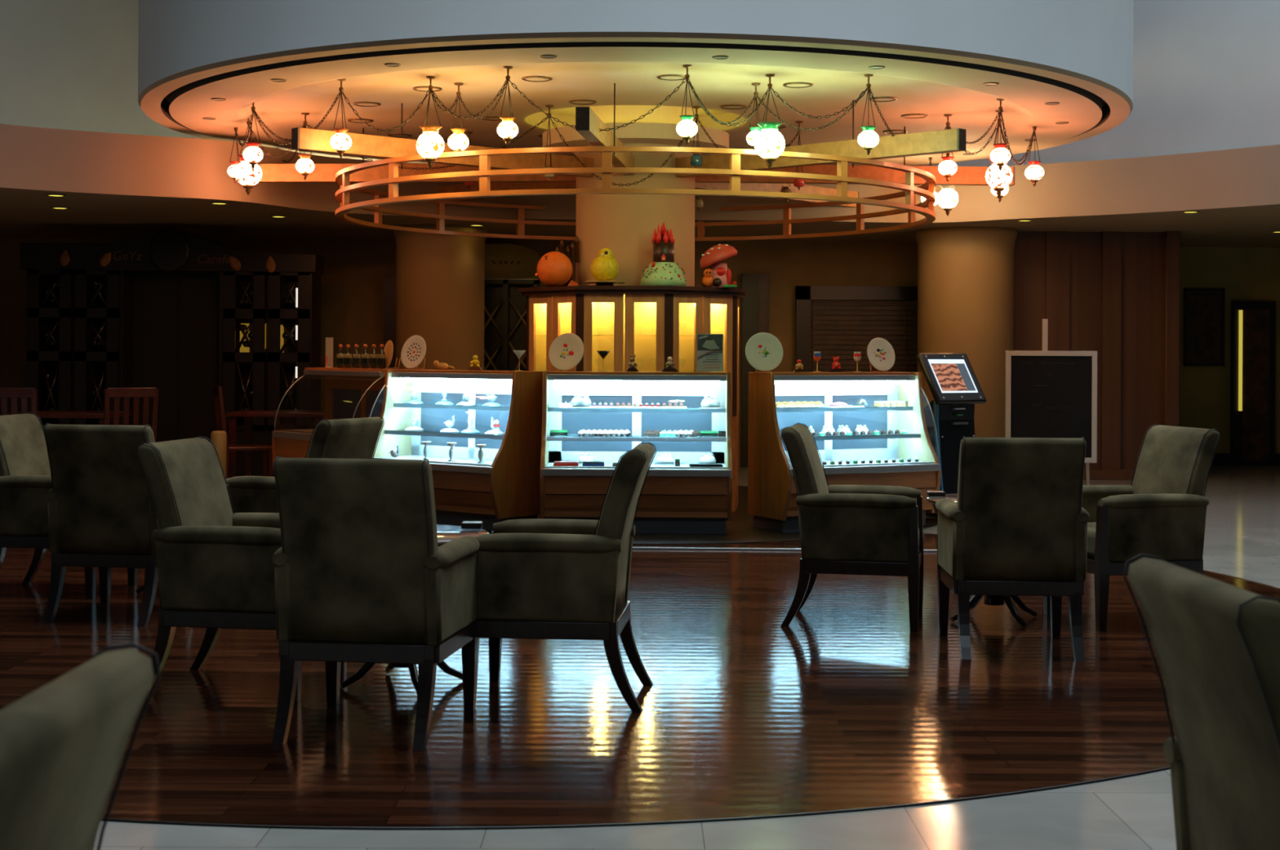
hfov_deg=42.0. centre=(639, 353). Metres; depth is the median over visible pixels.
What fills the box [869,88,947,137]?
chain
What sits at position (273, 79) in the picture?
recessed light
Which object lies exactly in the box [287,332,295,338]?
wine bottle
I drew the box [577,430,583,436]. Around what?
cake
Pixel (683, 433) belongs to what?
cake
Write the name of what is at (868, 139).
lantern
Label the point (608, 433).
cake
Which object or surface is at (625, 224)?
column
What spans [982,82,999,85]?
recessed light
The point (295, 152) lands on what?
chain
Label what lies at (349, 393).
case
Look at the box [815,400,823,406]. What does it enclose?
roll
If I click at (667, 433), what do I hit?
square
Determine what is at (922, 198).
lantern
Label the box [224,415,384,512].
armchair
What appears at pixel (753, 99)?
chain
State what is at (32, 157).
ceiling
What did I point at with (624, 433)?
cake
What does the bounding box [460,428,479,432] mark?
mound
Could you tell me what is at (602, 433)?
cake
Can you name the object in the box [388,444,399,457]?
bird
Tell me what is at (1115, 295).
wall
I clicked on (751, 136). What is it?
lantern
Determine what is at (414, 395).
bird
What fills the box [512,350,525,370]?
cocktail glass
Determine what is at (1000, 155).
lantern
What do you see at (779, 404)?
roll
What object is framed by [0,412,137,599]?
armchair
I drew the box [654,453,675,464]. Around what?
cake
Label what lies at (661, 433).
square
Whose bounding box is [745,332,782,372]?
plate
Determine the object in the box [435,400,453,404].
mound
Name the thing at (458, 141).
lantern
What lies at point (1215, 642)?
armchair
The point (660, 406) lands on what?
serving tray
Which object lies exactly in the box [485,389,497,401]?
bird
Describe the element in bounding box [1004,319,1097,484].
easel
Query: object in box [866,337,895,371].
plate
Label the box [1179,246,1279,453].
wall
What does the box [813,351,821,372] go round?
wine glass
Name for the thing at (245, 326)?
wine bottle
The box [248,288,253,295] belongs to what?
wine bottle
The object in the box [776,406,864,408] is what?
serving tray
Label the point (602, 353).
bowl
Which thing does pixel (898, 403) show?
cake slice
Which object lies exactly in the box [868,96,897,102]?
ceiling vent
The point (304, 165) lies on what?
lantern
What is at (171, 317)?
wine cabinet
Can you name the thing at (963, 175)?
ceiling beam
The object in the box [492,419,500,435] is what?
snowman
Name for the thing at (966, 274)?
column
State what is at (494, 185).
ceiling beam
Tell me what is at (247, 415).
dining table
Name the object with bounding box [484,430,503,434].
mound
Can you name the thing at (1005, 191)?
lantern
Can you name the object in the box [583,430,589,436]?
cake
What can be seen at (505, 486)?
case
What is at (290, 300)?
wine bottle
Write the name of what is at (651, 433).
chocolate square
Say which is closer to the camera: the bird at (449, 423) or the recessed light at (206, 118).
the bird at (449, 423)
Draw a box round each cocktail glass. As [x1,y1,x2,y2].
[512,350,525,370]
[596,350,609,371]
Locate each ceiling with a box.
[0,123,1279,222]
[0,186,1279,247]
[137,0,1133,165]
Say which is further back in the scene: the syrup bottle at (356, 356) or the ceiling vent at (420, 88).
the syrup bottle at (356, 356)
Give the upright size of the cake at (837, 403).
0.030 m
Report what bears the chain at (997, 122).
hanging from the lantern at (947, 167)
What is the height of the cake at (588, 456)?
0.081 m
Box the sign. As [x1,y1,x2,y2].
[696,333,724,372]
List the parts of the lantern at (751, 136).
globe, crown, chain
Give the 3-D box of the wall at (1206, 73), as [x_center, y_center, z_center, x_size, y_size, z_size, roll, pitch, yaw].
[-0.024,-4.230,15.045,14.591,4.900,8.110,0,0,0]
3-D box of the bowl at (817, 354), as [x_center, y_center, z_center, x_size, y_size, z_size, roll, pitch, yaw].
[1.359,0.023,12.774,0.060,0.075,0.059,0,0,0]
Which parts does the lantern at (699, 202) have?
glass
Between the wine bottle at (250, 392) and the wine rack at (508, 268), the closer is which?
the wine bottle at (250, 392)
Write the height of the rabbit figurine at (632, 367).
0.130 m
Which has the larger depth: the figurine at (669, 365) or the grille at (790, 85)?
the figurine at (669, 365)
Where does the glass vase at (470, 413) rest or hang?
on the mound at (468, 430)
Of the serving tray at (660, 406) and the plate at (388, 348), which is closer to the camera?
the serving tray at (660, 406)
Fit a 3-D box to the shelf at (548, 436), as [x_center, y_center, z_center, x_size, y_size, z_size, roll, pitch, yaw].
[-0.025,0.624,12.390,1.320,0.012,0.280,0,0,0]
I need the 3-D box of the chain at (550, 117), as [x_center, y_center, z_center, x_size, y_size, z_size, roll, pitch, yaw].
[-0.139,-1.627,13.380,1.198,0.572,0.018,0,0,-2]
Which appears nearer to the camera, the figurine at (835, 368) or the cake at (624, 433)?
the cake at (624, 433)
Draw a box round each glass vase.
[421,441,431,459]
[440,383,449,400]
[446,442,456,461]
[465,411,475,428]
[475,444,485,462]
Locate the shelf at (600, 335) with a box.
[600,334,656,336]
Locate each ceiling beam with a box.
[257,163,576,182]
[291,127,593,177]
[438,182,576,200]
[542,105,728,155]
[575,106,634,174]
[675,128,965,177]
[694,164,1014,186]
[694,182,858,207]
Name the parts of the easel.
frame, leg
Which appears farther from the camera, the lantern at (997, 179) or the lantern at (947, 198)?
the lantern at (947, 198)
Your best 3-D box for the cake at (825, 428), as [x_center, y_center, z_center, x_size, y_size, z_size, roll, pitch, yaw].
[1.446,0.589,12.799,0.128,0.069,0.128,0,0,-28]
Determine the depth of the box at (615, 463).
12.15 m
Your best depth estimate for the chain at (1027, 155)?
13.41 m
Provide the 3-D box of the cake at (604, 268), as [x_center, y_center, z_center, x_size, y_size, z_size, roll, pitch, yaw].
[-0.287,-0.702,13.570,0.329,0.315,0.329,0,0,25]
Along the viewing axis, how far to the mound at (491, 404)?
12.63 m
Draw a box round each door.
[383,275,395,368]
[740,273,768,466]
[1230,301,1275,465]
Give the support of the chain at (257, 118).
hanging from the lantern at (252, 154)
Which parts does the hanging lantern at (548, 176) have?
chain, glass, chain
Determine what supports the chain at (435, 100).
hanging from the lantern at (429, 144)
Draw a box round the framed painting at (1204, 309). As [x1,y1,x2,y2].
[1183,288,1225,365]
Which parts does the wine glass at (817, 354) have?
stem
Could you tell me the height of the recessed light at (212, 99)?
0.008 m
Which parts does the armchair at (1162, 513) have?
leg, seat, leg, arm, seat frame, arm, backrest, leg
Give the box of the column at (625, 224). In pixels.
[575,151,694,286]
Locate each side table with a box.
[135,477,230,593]
[340,524,488,693]
[926,493,1037,626]
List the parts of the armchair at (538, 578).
leg, leg, arm, seat frame, arm, leg, backrest, leg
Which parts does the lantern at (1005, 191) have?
globe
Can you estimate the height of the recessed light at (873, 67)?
0.008 m
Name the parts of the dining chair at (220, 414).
leg, rail, leg, seat, leg, leg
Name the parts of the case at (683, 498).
panel, sliding door, panel, rail, frame, sliding door, panel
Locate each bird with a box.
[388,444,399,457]
[408,387,418,399]
[410,414,417,426]
[444,415,454,427]
[462,388,469,400]
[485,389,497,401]
[490,417,493,428]
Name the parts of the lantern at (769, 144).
chain, chain, globe, crown, chain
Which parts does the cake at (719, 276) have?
stem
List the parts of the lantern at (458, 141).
chain, globe, crown, chain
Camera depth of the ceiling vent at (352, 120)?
14.26 m
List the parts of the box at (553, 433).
lid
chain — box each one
[235,111,253,146]
[251,127,304,158]
[253,92,340,141]
[253,112,305,145]
[282,125,304,162]
[306,116,547,169]
[342,89,430,132]
[430,80,506,119]
[431,90,458,111]
[457,80,506,119]
[508,78,686,131]
[550,117,696,186]
[688,79,769,126]
[688,80,755,124]
[697,118,799,147]
[756,88,867,130]
[771,87,867,119]
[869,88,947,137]
[947,111,999,143]
[948,122,997,154]
[999,124,1034,162]
[1001,111,1035,165]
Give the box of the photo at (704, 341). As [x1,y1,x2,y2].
[697,333,722,350]
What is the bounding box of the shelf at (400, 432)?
[397,429,504,435]
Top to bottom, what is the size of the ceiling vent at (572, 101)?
0.012 m
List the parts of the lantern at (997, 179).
crown, globe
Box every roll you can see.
[775,401,783,407]
[782,400,790,407]
[788,400,797,407]
[795,400,804,407]
[801,400,810,407]
[808,400,817,407]
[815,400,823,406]
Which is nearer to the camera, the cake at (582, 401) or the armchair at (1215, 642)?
the armchair at (1215, 642)
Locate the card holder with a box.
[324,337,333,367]
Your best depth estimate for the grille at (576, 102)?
13.18 m
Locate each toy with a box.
[433,360,454,369]
[468,355,482,370]
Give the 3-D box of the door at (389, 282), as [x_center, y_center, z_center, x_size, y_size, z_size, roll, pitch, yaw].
[-2.911,0.202,19.540,0.172,2.207,0.120,0,0,0]
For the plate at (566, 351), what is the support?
on the case at (683, 498)
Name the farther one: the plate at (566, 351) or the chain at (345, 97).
the plate at (566, 351)
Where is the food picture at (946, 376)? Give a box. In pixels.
[930,363,968,391]
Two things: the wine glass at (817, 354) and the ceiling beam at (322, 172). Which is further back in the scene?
the ceiling beam at (322, 172)
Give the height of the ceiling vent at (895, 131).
0.012 m
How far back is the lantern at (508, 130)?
11.53 m
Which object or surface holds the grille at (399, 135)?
attached to the ceiling vent at (394, 135)
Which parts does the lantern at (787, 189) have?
glass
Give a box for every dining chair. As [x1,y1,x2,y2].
[0,387,37,417]
[103,387,158,442]
[212,385,273,478]
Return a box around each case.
[271,367,391,468]
[368,368,543,530]
[540,370,732,533]
[747,371,941,532]
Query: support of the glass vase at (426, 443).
on the case at (505, 486)
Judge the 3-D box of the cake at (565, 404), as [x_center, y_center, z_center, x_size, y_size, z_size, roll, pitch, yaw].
[-0.553,0.381,12.410,0.036,0.045,0.036,0,0,0]
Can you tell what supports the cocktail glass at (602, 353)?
on the case at (683, 498)
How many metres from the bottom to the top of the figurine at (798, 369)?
0.097 m
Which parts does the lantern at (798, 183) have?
glass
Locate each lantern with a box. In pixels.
[227,127,241,182]
[234,117,262,195]
[242,102,262,169]
[295,112,314,179]
[330,78,351,157]
[416,75,444,168]
[447,82,469,151]
[463,131,474,188]
[497,66,518,146]
[543,104,554,181]
[676,64,697,144]
[690,106,702,168]
[694,195,703,210]
[746,82,761,149]
[754,73,785,168]
[782,144,791,202]
[793,120,804,190]
[857,73,879,155]
[920,156,937,208]
[937,153,958,215]
[938,114,956,182]
[985,110,1012,197]
[990,98,1010,170]
[991,186,1008,202]
[1024,126,1044,186]
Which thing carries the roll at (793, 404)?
on the case at (772, 494)
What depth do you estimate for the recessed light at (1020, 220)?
16.37 m
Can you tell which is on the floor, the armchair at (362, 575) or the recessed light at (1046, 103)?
the armchair at (362, 575)
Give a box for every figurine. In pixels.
[555,235,579,285]
[626,354,638,371]
[661,356,678,371]
[793,359,804,372]
[829,356,842,372]
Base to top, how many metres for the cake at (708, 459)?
0.081 m
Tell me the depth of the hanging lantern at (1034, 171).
13.94 m
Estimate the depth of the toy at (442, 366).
13.04 m
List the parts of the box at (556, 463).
lid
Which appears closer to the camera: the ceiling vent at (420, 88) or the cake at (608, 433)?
the cake at (608, 433)
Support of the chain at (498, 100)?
hanging from the lantern at (458, 141)
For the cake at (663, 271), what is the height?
0.530 m
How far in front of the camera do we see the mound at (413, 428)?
13.15 m
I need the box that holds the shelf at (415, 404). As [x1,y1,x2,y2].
[413,403,509,406]
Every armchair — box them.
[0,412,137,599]
[0,642,160,849]
[42,422,159,626]
[135,435,346,701]
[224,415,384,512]
[271,456,479,750]
[473,441,656,712]
[779,422,924,632]
[935,435,1088,661]
[1043,423,1221,631]
[1123,553,1279,849]
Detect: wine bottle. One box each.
[42,373,54,379]
[43,331,56,337]
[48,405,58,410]
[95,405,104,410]
[237,324,248,330]
[242,340,253,346]
[247,332,253,338]
[247,389,252,396]
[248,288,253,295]
[281,390,287,396]
[282,332,287,338]
[287,297,294,304]
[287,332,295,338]
[291,389,297,396]
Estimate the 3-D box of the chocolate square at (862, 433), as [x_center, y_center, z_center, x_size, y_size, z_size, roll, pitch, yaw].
[1.708,0.607,12.769,0.029,0.036,0.029,0,0,-28]
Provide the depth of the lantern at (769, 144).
11.78 m
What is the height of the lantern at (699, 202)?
0.703 m
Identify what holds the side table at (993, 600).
on the floor
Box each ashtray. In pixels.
[461,520,482,528]
[927,490,945,496]
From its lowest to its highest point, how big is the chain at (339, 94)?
0.317 m
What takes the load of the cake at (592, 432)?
on the case at (683, 498)
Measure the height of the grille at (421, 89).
0.001 m
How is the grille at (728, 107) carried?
attached to the ceiling vent at (724, 106)
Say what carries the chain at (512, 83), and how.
hanging from the lantern at (508, 130)
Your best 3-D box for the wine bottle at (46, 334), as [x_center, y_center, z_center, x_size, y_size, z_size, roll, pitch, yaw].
[-6.220,-0.198,17.600,0.072,0.068,0.300,0,0,0]
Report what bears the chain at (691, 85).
hanging from the lantern at (686, 128)
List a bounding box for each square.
[644,430,648,436]
[648,430,653,436]
[654,431,659,436]
[659,431,664,436]
[665,431,670,436]
[670,431,675,436]
[691,431,697,436]
[818,431,824,435]
[826,431,831,435]
[830,459,835,464]
[853,430,858,435]
[860,430,865,435]
[888,429,893,434]
[894,429,899,434]
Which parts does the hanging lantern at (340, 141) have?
chain, crown, globe, chain, chain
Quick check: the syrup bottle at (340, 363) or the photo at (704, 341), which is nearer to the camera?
the photo at (704, 341)
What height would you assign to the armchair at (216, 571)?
0.967 m
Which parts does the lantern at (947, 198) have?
globe, crown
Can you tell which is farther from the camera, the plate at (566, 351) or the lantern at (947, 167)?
the lantern at (947, 167)
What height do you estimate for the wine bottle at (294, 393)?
0.068 m
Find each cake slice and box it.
[874,400,884,406]
[883,400,889,406]
[889,400,895,406]
[895,400,902,406]
[901,400,907,406]
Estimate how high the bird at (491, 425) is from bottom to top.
0.093 m
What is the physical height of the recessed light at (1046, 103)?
0.008 m
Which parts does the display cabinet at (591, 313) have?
corner post, door, door, corner post, door, crown, door, corner post, door, door, corner post, door, door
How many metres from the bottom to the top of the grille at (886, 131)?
0.001 m
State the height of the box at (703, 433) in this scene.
0.042 m
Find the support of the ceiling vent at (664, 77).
in the ceiling at (937, 56)
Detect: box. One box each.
[550,430,568,435]
[553,461,578,466]
[582,461,604,466]
[612,461,619,466]
[699,431,718,436]
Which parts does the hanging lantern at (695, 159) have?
glass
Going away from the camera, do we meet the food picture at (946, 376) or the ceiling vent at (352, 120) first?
the food picture at (946, 376)
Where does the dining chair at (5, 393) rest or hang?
on the floor
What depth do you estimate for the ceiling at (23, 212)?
17.14 m
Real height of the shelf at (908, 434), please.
0.012 m
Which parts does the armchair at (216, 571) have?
leg, backrest, leg, arm, seat frame, arm, leg, leg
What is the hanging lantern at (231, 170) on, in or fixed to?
hanging from the ceiling at (937, 56)
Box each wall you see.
[0,0,1279,166]
[0,236,918,466]
[1013,231,1180,479]
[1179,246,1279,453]
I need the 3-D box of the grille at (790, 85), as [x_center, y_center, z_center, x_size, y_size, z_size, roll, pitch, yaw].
[1.163,-1.974,12.267,0.180,0.001,0.180,0,0,0]
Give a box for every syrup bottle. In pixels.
[336,344,344,368]
[343,344,351,368]
[352,344,360,368]
[361,343,368,368]
[369,344,377,368]
[377,344,386,368]
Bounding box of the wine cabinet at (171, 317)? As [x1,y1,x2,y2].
[20,227,324,477]
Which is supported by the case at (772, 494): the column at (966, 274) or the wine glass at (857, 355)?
the wine glass at (857, 355)
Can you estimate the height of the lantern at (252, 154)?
0.558 m
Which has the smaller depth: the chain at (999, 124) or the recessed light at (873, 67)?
the recessed light at (873, 67)
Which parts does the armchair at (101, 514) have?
arm, leg, backrest, seat frame, leg, leg, arm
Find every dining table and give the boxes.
[7,410,131,425]
[226,409,324,477]
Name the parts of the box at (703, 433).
lid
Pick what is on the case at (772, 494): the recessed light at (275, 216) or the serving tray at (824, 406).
the serving tray at (824, 406)
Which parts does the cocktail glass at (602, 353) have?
stem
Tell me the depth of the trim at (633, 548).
11.22 m
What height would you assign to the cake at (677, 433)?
0.046 m
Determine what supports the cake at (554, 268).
on the display cabinet at (591, 313)
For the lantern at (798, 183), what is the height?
0.588 m
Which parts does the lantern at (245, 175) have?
crown, globe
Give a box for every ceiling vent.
[347,118,373,123]
[352,101,380,106]
[387,133,411,137]
[413,85,441,91]
[482,115,502,120]
[521,75,551,81]
[568,99,596,104]
[657,74,685,80]
[720,104,746,109]
[777,124,786,128]
[782,81,813,88]
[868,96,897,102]
[883,129,907,133]
[901,113,928,118]
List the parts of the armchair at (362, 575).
arm, leg, leg, backrest, seat frame, leg, arm, leg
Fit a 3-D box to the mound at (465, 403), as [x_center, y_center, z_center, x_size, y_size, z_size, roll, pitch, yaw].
[-1.343,0.384,12.851,0.150,0.030,0.150,0,0,38]
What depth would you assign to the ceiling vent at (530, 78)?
12.05 m
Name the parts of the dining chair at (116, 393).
leg, rail, leg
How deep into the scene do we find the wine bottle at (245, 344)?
17.45 m
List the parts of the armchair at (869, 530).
leg, backrest, leg, arm, seat frame, arm, leg, leg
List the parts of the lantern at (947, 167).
globe, crown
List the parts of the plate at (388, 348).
dish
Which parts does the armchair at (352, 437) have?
arm, backrest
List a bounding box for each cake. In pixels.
[534,251,578,286]
[558,401,563,407]
[563,401,568,407]
[568,401,573,407]
[570,393,591,407]
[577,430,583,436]
[577,452,594,463]
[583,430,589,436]
[584,247,625,285]
[589,430,594,436]
[594,430,599,436]
[600,430,605,436]
[605,430,611,436]
[610,430,616,436]
[616,430,622,436]
[622,430,627,436]
[640,222,686,285]
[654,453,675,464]
[675,430,680,436]
[680,430,686,436]
[686,430,692,436]
[697,453,717,464]
[698,395,721,408]
[699,244,737,288]
[821,425,835,435]
[829,401,848,405]
[836,425,852,434]
[853,424,868,434]
[856,397,867,405]
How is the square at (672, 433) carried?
on the case at (683, 498)
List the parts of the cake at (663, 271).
doorway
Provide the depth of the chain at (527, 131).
13.58 m
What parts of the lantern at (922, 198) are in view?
globe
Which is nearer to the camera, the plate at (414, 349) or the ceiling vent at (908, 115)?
the plate at (414, 349)
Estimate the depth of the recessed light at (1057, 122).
13.73 m
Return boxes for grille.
[351,120,370,122]
[355,102,377,106]
[391,134,408,137]
[416,88,439,90]
[484,117,501,119]
[524,77,548,80]
[571,101,593,103]
[660,75,684,79]
[723,106,743,108]
[786,84,809,87]
[871,97,894,101]
[886,131,903,133]
[903,115,924,117]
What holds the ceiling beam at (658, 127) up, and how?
attached to the column at (625, 224)
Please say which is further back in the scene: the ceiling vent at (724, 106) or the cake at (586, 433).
the ceiling vent at (724, 106)
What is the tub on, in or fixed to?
on the case at (683, 498)
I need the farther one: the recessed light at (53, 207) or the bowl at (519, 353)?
the recessed light at (53, 207)
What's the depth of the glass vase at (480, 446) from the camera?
12.43 m
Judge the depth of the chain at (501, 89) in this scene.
11.76 m
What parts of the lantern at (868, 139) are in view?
chain, globe, crown, chain, chain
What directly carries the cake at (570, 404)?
on the case at (683, 498)
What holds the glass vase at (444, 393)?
on the mound at (441, 402)
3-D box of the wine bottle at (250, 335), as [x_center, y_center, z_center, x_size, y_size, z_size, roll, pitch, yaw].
[-4.075,-0.187,17.600,0.072,0.068,0.300,0,0,0]
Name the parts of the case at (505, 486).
panel, sliding door, rail, frame, panel, sliding door, panel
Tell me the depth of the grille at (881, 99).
12.95 m
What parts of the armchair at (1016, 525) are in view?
leg, arm, leg, seat frame, backrest, leg, leg, arm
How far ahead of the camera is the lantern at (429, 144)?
11.95 m
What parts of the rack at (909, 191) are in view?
post, post, post, post, hanging rod, post, post, post, post, hanging rod, rail, rail, rail, post, post, post, post, hanging rod, post, hanging rod, post, post, post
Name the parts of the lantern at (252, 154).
chain, globe, crown, chain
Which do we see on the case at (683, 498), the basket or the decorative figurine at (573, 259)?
the basket
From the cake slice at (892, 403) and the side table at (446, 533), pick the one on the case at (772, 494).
the cake slice at (892, 403)
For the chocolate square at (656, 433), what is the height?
0.045 m
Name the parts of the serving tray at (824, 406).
plate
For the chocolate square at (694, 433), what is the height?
0.045 m
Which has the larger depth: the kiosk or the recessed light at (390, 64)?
the kiosk
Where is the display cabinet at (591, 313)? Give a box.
[517,285,747,511]
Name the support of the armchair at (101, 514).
on the floor
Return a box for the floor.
[0,464,1279,849]
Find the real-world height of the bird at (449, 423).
0.093 m
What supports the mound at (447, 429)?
on the case at (505, 486)
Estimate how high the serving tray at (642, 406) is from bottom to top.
0.011 m
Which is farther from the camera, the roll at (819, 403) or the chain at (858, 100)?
the roll at (819, 403)
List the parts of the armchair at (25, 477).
leg, seat frame, backrest, arm, leg, leg, leg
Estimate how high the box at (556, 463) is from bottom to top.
0.030 m
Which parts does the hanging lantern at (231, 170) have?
globe, chain, crown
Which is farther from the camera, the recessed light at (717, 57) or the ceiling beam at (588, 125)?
the ceiling beam at (588, 125)
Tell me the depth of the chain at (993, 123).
13.13 m
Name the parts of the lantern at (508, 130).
chain, crown, globe, chain, chain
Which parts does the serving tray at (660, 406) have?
plate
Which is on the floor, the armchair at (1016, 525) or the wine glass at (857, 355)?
the armchair at (1016, 525)
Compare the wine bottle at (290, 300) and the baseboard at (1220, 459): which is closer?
the wine bottle at (290, 300)
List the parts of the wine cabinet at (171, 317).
door, door, door frame, doorway, door, lit amber pane, lit amber pane, lit amber pane, door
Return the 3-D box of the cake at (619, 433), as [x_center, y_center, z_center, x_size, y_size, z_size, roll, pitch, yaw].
[-0.154,0.592,12.320,0.046,0.046,0.044,0,0,-41]
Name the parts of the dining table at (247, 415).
leg, leg, leg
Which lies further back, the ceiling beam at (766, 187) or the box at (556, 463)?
the ceiling beam at (766, 187)
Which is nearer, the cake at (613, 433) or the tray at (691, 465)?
the tray at (691, 465)
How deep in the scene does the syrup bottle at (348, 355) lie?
14.07 m
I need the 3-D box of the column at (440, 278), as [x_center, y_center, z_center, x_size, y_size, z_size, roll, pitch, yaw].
[-2.135,-0.016,17.800,0.996,2.650,0.996,0,0,0]
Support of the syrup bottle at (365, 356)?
on the case at (349, 393)
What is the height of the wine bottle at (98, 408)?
0.068 m
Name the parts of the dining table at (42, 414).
leg, leg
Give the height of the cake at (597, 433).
0.046 m
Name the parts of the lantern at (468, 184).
glass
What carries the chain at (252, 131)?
hanging from the lantern at (245, 175)
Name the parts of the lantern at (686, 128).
chain, chain, crown, globe, chain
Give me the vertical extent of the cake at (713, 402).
0.093 m
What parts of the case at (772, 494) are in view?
panel, sliding door, frame, rail, sliding door, panel, panel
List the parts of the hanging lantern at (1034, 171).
globe, crown, chain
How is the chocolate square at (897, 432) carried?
on the case at (772, 494)
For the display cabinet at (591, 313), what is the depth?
13.67 m
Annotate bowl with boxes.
[512,350,525,358]
[596,350,609,359]
[813,351,821,360]
[853,351,861,360]
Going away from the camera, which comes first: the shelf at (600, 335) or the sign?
the sign
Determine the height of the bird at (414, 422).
0.093 m
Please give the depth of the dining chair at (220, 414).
14.87 m
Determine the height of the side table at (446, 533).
0.602 m
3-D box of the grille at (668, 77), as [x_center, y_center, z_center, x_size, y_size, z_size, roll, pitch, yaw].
[0.232,-1.979,11.955,0.180,0.001,0.180,0,0,0]
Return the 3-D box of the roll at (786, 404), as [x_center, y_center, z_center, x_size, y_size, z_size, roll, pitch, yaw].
[1.096,0.385,12.590,0.099,0.046,0.044,0,0,45]
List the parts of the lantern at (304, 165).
globe, crown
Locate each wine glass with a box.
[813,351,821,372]
[853,351,861,372]
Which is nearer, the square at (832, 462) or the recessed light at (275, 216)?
the square at (832, 462)
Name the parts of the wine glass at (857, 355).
stem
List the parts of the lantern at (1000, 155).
chain, globe, chain, crown, chain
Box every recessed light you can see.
[45,193,66,196]
[50,206,69,208]
[202,117,216,119]
[209,201,229,204]
[211,97,226,100]
[270,215,287,217]
[271,78,286,81]
[384,62,400,66]
[468,223,484,226]
[539,54,556,58]
[711,55,728,59]
[868,65,884,69]
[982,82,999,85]
[1015,219,1033,222]
[1044,102,1059,105]
[1055,121,1068,124]
[1181,210,1200,213]
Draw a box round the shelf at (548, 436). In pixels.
[547,435,725,437]
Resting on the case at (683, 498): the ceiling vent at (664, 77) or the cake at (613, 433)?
the cake at (613, 433)
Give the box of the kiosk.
[915,352,986,520]
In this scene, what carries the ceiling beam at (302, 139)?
attached to the column at (625, 224)
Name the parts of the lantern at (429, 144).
chain, chain, globe, crown, chain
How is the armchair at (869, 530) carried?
on the floor
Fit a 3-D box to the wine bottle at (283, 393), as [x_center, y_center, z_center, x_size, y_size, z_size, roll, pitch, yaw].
[-3.716,0.421,17.600,0.072,0.068,0.300,0,0,0]
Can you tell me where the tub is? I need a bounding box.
[675,458,679,466]
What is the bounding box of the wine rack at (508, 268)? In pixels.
[484,243,539,370]
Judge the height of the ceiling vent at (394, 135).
0.012 m
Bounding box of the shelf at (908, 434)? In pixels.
[780,432,912,436]
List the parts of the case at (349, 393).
panel, panel, rail, sliding door, frame, sliding door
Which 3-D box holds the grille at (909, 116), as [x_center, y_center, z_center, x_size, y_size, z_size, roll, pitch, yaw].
[2.277,-1.969,13.829,0.180,0.001,0.180,0,0,0]
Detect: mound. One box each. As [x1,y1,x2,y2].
[404,400,423,403]
[404,426,423,430]
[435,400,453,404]
[440,427,459,431]
[456,400,475,405]
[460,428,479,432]
[482,401,501,406]
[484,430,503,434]
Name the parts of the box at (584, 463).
lid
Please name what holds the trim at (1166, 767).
on the floor
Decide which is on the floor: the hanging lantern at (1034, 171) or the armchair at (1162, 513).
the armchair at (1162, 513)
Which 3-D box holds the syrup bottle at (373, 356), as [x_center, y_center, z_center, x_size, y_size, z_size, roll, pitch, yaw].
[-2.198,0.025,13.769,0.067,0.202,0.067,0,0,0]
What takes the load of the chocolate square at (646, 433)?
on the case at (683, 498)
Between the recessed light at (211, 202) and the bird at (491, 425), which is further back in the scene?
the recessed light at (211, 202)
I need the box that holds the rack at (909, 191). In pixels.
[335,83,935,240]
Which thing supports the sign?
on the case at (683, 498)
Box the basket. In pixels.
[718,431,725,436]
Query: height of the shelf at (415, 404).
0.012 m
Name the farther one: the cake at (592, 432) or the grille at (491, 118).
the grille at (491, 118)
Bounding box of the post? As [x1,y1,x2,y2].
[210,431,226,477]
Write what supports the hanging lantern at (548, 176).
hanging from the ceiling at (937, 56)
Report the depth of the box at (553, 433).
12.30 m
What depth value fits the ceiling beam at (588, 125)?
11.60 m
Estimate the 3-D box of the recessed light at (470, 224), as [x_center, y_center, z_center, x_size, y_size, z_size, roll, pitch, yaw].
[-1.699,-1.333,17.338,0.170,0.012,0.170,0,0,0]
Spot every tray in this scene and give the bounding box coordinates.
[589,405,616,408]
[613,405,639,408]
[635,405,662,408]
[659,405,686,408]
[689,464,723,466]
[821,404,864,407]
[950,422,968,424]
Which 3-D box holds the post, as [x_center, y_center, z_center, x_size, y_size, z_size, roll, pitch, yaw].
[-3.591,0.982,14.200,0.130,0.640,0.130,0,0,0]
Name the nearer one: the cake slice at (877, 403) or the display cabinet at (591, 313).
the cake slice at (877, 403)
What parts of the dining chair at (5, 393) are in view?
rail, leg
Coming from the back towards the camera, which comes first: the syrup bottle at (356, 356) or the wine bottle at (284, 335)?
the wine bottle at (284, 335)
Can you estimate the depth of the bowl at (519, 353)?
12.53 m
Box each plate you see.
[383,340,400,368]
[400,335,426,368]
[548,333,583,371]
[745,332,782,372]
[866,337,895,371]
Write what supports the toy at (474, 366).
on the case at (505, 486)
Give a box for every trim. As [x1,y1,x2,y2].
[102,532,1279,829]
[631,546,937,551]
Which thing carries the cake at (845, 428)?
on the case at (772, 494)
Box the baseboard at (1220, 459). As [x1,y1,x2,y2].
[1210,453,1279,465]
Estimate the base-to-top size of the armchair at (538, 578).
0.967 m

